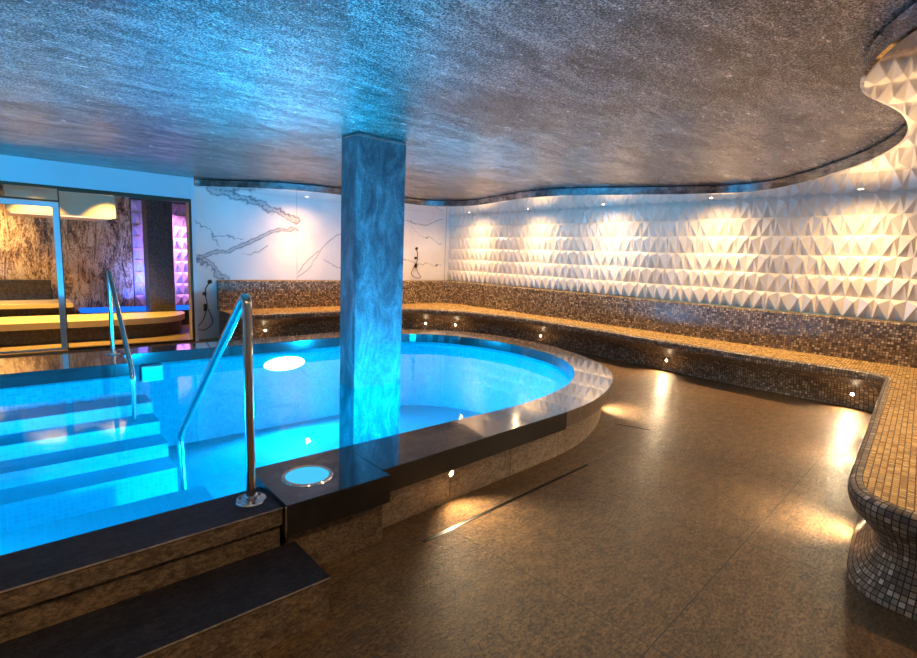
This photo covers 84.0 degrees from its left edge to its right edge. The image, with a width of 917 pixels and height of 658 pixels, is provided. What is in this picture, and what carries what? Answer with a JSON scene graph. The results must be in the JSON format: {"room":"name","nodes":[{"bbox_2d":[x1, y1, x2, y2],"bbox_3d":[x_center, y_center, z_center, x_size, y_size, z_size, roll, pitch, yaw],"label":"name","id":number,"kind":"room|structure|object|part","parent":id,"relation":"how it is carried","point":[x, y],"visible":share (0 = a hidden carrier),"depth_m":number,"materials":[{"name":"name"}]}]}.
{"room":"indoor spa pool","nodes":[
{"label":"indoor spa pool","id":0,"kind":"room"},
{"bbox_2d":[0,184,188,314],"bbox_3d":[-7.767,-1.456,9.353,6.050,2.800,0.128,-5,11,-41],"label":"wall","id":1,"kind":"structure","parent":0,"point":[27,246],"depth_m":9.90,"materials":[{"name":"orange stone"}]},
{"bbox_2d":[0,325,189,351],"bbox_3d":[-6.808,0.038,9.272,7.200,0.060,3.700,-5,11,-41],"label":"floor","id":2,"kind":"structure","parent":0,"point":[185,333],"depth_m":8.16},
{"bbox_2d":[0,279,72,316],"bbox_3d":[-8.335,-0.350,8.280,3.250,0.860,0.950,-5,11,-41],"label":"bench","id":3,"kind":"object","parent":2,"relation":"on","point":[18,297],"visible":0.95,"depth_m":8.98,"materials":[{"name":"brown wood"}]},
{"bbox_3d":[-8.677,-0.641,8.452,3.000,0.360,0.170,-5,10,-41],"label":"backrest","id":4,"kind":"part","parent":3,"relation":"part of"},
{"bbox_3d":[-8.318,-0.377,8.258,3.250,0.080,0.900,-5,10,-41],"label":"seat","id":5,"kind":"part","parent":3,"relation":"part of","materials":[{"name":"yellow wood"}]},
{"bbox_2d":[0,311,184,346],"bbox_3d":[-6.908,0.032,7.830,5.011,0.340,1.047,-5,11,-41],"label":"bench","id":6,"kind":"object","parent":2,"relation":"on","point":[20,330],"visible":0.95,"depth_m":8.17,"materials":[{"name":"yellow wood"}]},
{"bbox_2d":[76,305,189,324],"bbox_3d":[-5.988,-0.276,10.321,2.750,0.340,0.650,-5,11,-41],"label":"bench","id":7,"kind":"object","parent":2,"relation":"on","point":[185,308],"visible":0.25,"depth_m":9.77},
{"bbox_2d":[141,199,175,311],"bbox_3d":[-5.679,-1.303,9.654,0.440,2.580,0.440,-5,11,-41],"label":"stone column","id":8,"kind":"structure","parent":2,"relation":"on","point":[157,226],"depth_m":9.49,"materials":[{"name":"grey stone"}]},
{"bbox_2d":[0,154,190,198],"bbox_3d":[-6.194,-2.182,6.621,4.900,0.490,0.140,-5,11,-41],"label":"wall","id":9,"kind":"structure","parent":0,"point":[12,168],"depth_m":7.32,"materials":[{"name":"white"}]},
{"bbox_2d":[0,196,57,201],"bbox_3d":[-6.321,-1.818,6.497,1.900,0.205,0.050,-5,11,-41],"label":"window","id":10,"kind":"structure","parent":9,"relation":"in","point":[10,197],"depth_m":6.91,"materials":[{"name":"brown metal"}]},
{"bbox_2d":[0,181,190,199],"bbox_3d":[-6.153,-1.924,6.599,4.900,0.040,0.011,-5,11,-41],"label":"trim","id":11,"kind":"structure","parent":9,"relation":"attached to","point":[1,182],"depth_m":7.04,"materials":[{"name":"brown metal"}]},
{"bbox_2d":[57,187,194,350],"bbox_3d":[-5.010,-0.886,7.823,1.700,2.310,0.060,-5,11,-41],"label":"window","id":12,"kind":"structure","parent":9,"relation":"in","point":[58,188],"depth_m":7.88,"materials":[{"name":"brown metal"}]},
{"bbox_2d":[194,150,866,200],"bbox_3d":[0.838,-1.911,6.002,5.073,0.016,10.168,-5,11,-41],"label":"trim","id":13,"kind":"structure","parent":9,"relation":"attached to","point":[866,150],"depth_m":7.62,"materials":[{"name":"black"}]},
{"bbox_2d":[129,197,185,305],"bbox_3d":[-5.686,-1.639,11.278,2.670,2.800,0.100,-5,11,-41],"label":"wall","id":14,"kind":"structure","parent":0,"point":[129,197],"depth_m":10.38,"materials":[{"name":"tile"}]},
{"bbox_2d":[186,178,271,338],"bbox_3d":[-2.338,-1.342,10.470,5.850,2.900,0.115,-5,11,-41],"label":"wall","id":15,"kind":"structure","parent":0,"point":[195,178],"depth_m":8.57,"materials":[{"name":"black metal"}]},
{"bbox_2d":[187,178,198,340],"bbox_3d":[-4.405,-1.125,8.443,0.055,2.660,0.210,-5,11,-41],"label":"trim","id":16,"kind":"structure","parent":15,"relation":"attached to","point":[191,179],"depth_m":8.39,"materials":[{"name":"white"}]},
{"bbox_2d":[194,187,449,338],"bbox_3d":[-2.354,-1.310,10.377,5.700,2.660,0.001,-5,11,-41],"label":"wall","id":17,"kind":"structure","parent":0,"point":[240,236],"depth_m":9.39,"materials":[{"name":"stone"}]},
{"bbox_2d":[198,280,212,330],"bbox_3d":[-4.332,-0.407,8.700,0.249,0.878,0.125,-1,9,-25],"label":"shower","id":18,"kind":"object","parent":17,"relation":"attached to","point":[208,281],"visible":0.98,"depth_m":8.71,"materials":[{"name":"grey metal"}]},
{"bbox_2d":[411,247,420,277],"bbox_3d":[-0.932,-1.501,11.541,0.126,0.703,0.272,8,10,34],"label":"shower","id":19,"kind":"object","parent":17,"relation":"attached to","point":[416,248],"visible":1,"depth_m":11.52,"materials":[{"name":"grey metal"}]},
{"bbox_2d":[0,0,916,199],"bbox_3d":[-0.948,-1.773,4.425,9.825,0.001,10.157,-5,11,-41],"label":"ceiling","id":20,"kind":"structure","parent":0,"point":[485,98],"depth_m":3.35,"materials":[{"name":"paint"}]},
{"bbox_2d":[194,2,916,206],"bbox_3d":[0.835,-1.851,6.003,5.063,0.104,10.157,-5,11,-41],"label":"trim","id":21,"kind":"structure","parent":20,"relation":"attached to","point":[905,24],"depth_m":6.55,"materials":[{"name":"metal"}]},
{"bbox_2d":[0,338,916,657],"bbox_3d":[-0.841,0.816,5.170,10.650,0.001,10.450,-5,11,-41],"label":"floor","id":22,"kind":"structure","parent":0,"point":[724,527],"depth_m":2.75,"materials":[{"name":"tile"}]},
{"bbox_2d":[0,487,330,657],"bbox_3d":[-1.811,1.099,1.439,2.846,0.385,0.622,-5,11,-41],"label":"entry steps","id":23,"kind":"structure","parent":22,"relation":"on","point":[214,578],"depth_m":1.96,"materials":[{"name":"tile"}]},
{"bbox_2d":[0,329,612,564],"bbox_3d":[-1.734,1.010,4.592,7.926,1.104,4.578,-5,11,-41],"label":"swimming pool","id":24,"kind":"object","parent":22,"relation":"in","point":[486,409],"visible":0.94,"depth_m":4.50,"materials":[{"name":"liquid"}]},
{"bbox_2d":[105,270,136,421],"bbox_3d":[-3.326,0.171,5.017,0.140,1.453,1.209,-5,11,-41],"label":"pool handrail","id":25,"kind":"object","parent":24,"relation":"attached to","point":[111,290],"visible":0.98,"depth_m":4.96,"materials":[{"name":"silver metal"}]},
{"bbox_2d":[177,293,266,506],"bbox_3d":[-1.388,0.542,2.845,0.140,1.575,1.402,-5,11,-41],"label":"pool handrail","id":26,"kind":"object","parent":24,"relation":"attached to","point":[243,306],"visible":0.97,"depth_m":2.37,"materials":[{"name":"silver metal"}]},
{"bbox_2d":[262,356,305,370],"bbox_3d":[-2.240,0.445,6.569,0.580,0.191,0.014,-5,11,-41],"label":"underwater light","id":27,"kind":"object","parent":24,"relation":"attached to","point":[283,363],"visible":1,"depth_m":6.56,"materials":[{"name":"white glass"}]},
{"bbox_3d":[-0.787,0.881,2.324,0.006,0.144,0.006,-5,10,-41],"label":"edge trim","id":28,"kind":"part","parent":24,"relation":"part of","materials":[{"name":"silver metal"}]},
{"bbox_2d":[0,342,571,498],"bbox_3d":[-1.717,1.072,4.551,7.090,0.994,3.855,-5,10,-41],"label":"basin","id":29,"kind":"object","parent":24,"relation":"in","point":[76,436],"depth_m":5.76,"materials":[{"name":"liquid"}]},
{"bbox_2d":[281,465,332,486],"bbox_3d":[-0.783,0.763,2.640,0.260,0.016,0.260,-5,11,-41],"label":"light","id":30,"kind":"object","parent":24,"relation":"on","point":[305,475],"visible":0.98,"depth_m":2.63,"materials":[{"name":"blue glass"}]},
{"bbox_2d":[339,132,406,447],"bbox_3d":[-0.880,-0.172,5.153,0.556,3.357,0.296,-5,11,-41],"label":"pillar","id":31,"kind":"structure","parent":24,"relation":"on","point":[373,167],"depth_m":4.99,"materials":[{"name":"stone"}]},
{"bbox_2d":[448,470,453,476],"bbox_3d":[-0.054,0.924,3.267,0.050,0.050,0.030,-5,11,-41],"label":"spotlight","id":32,"kind":"object","parent":24,"relation":"attached to","point":[450,473],"visible":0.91,"depth_m":3.25,"materials":[{"name":"silver metal"}]},
{"bbox_2d":[422,464,588,542],"bbox_3d":[0.405,1.113,3.381,1.676,0.003,0.025,-5,11,-44],"label":"drain","id":33,"kind":"object","parent":22,"relation":"on","point":[585,465],"visible":1,"depth_m":3.23,"materials":[{"name":"black"}]},
{"bbox_2d":[217,280,916,621],"bbox_3d":[1.171,0.156,6.783,5.237,1.024,10.350,-5,11,-41],"label":"bench","id":34,"kind":"object","parent":22,"relation":"on","point":[825,358],"visible":0.88,"depth_m":7.00,"materials":[{"name":"brown tile"}]},
{"bbox_3d":[1.148,-0.090,6.788,5.235,0.508,10.250,-5,10,-41],"label":"backrest","id":35,"kind":"part","parent":34,"relation":"part of","materials":[{"name":"tile"}]},
{"bbox_3d":[1.159,0.176,6.720,5.130,0.001,10.233,-5,11,-41],"label":"seat","id":36,"kind":"part","parent":34,"relation":"part of","materials":[{"name":"brown tile"}]},
{"bbox_3d":[1.169,-0.346,6.728,5.218,0.016,10.300,-5,10,-41],"label":"edge trim","id":37,"kind":"part","parent":34,"relation":"part of","materials":[{"name":"gold metal"}]},
{"bbox_2d":[194,30,916,215],"bbox_3d":[1.050,-1.839,6.361,5.820,0.001,10.400,-5,11,-41],"label":"ceiling","id":38,"kind":"structure","parent":0,"point":[892,80],"depth_m":5.76,"materials":[{"name":"white paint"}]},
{"bbox_2d":[448,191,916,321],"bbox_3d":[3.196,-1.256,8.345,0.078,1.529,10.350,-5,11,-41],"label":"wall","id":39,"kind":"structure","parent":0,"point":[791,231],"depth_m":7.53,"materials":[{"name":"tile"}]},
{"bbox_2d":[477,179,896,292],"bbox_3d":[3.180,-0.853,8.536,0.100,2.900,10.550,-5,11,-41],"label":"wall","id":40,"kind":"structure","parent":0,"point":[773,179],"depth_m":7.67,"materials":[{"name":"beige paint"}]},
{"bbox_3d":[-6.650,-2.574,8.849,7.200,0.080,3.860,-5,11,-41],"label":"ceiling","id":41,"kind":"structure","parent":0,"visible":0},
{"bbox_2d":[3,184,115,221],"bbox_3d":[-6.692,-2.175,8.517,1.350,0.622,1.800,-5,11,-41],"label":"ceiling bulkhead","id":42,"kind":"object","parent":41,"relation":"attached to","point":[73,205],"visible":0.56,"depth_m":7.94,"materials":[{"name":"beige painted plaster"}]},
{"bbox_3d":[-7.600,-0.661,5.631,1.300,2.360,0.140,-5,11,-41],"label":"wall","id":43,"kind":"structure","parent":0,"visible":0},
{"bbox_2d":[0,198,67,353],"bbox_3d":[-6.336,-0.676,6.619,1.900,2.080,0.035,-5,11,-41],"label":"door","id":44,"kind":"structure","parent":43,"relation":"in","point":[55,210],"depth_m":7.16,"materials":[{"name":"metal"}]}
]}

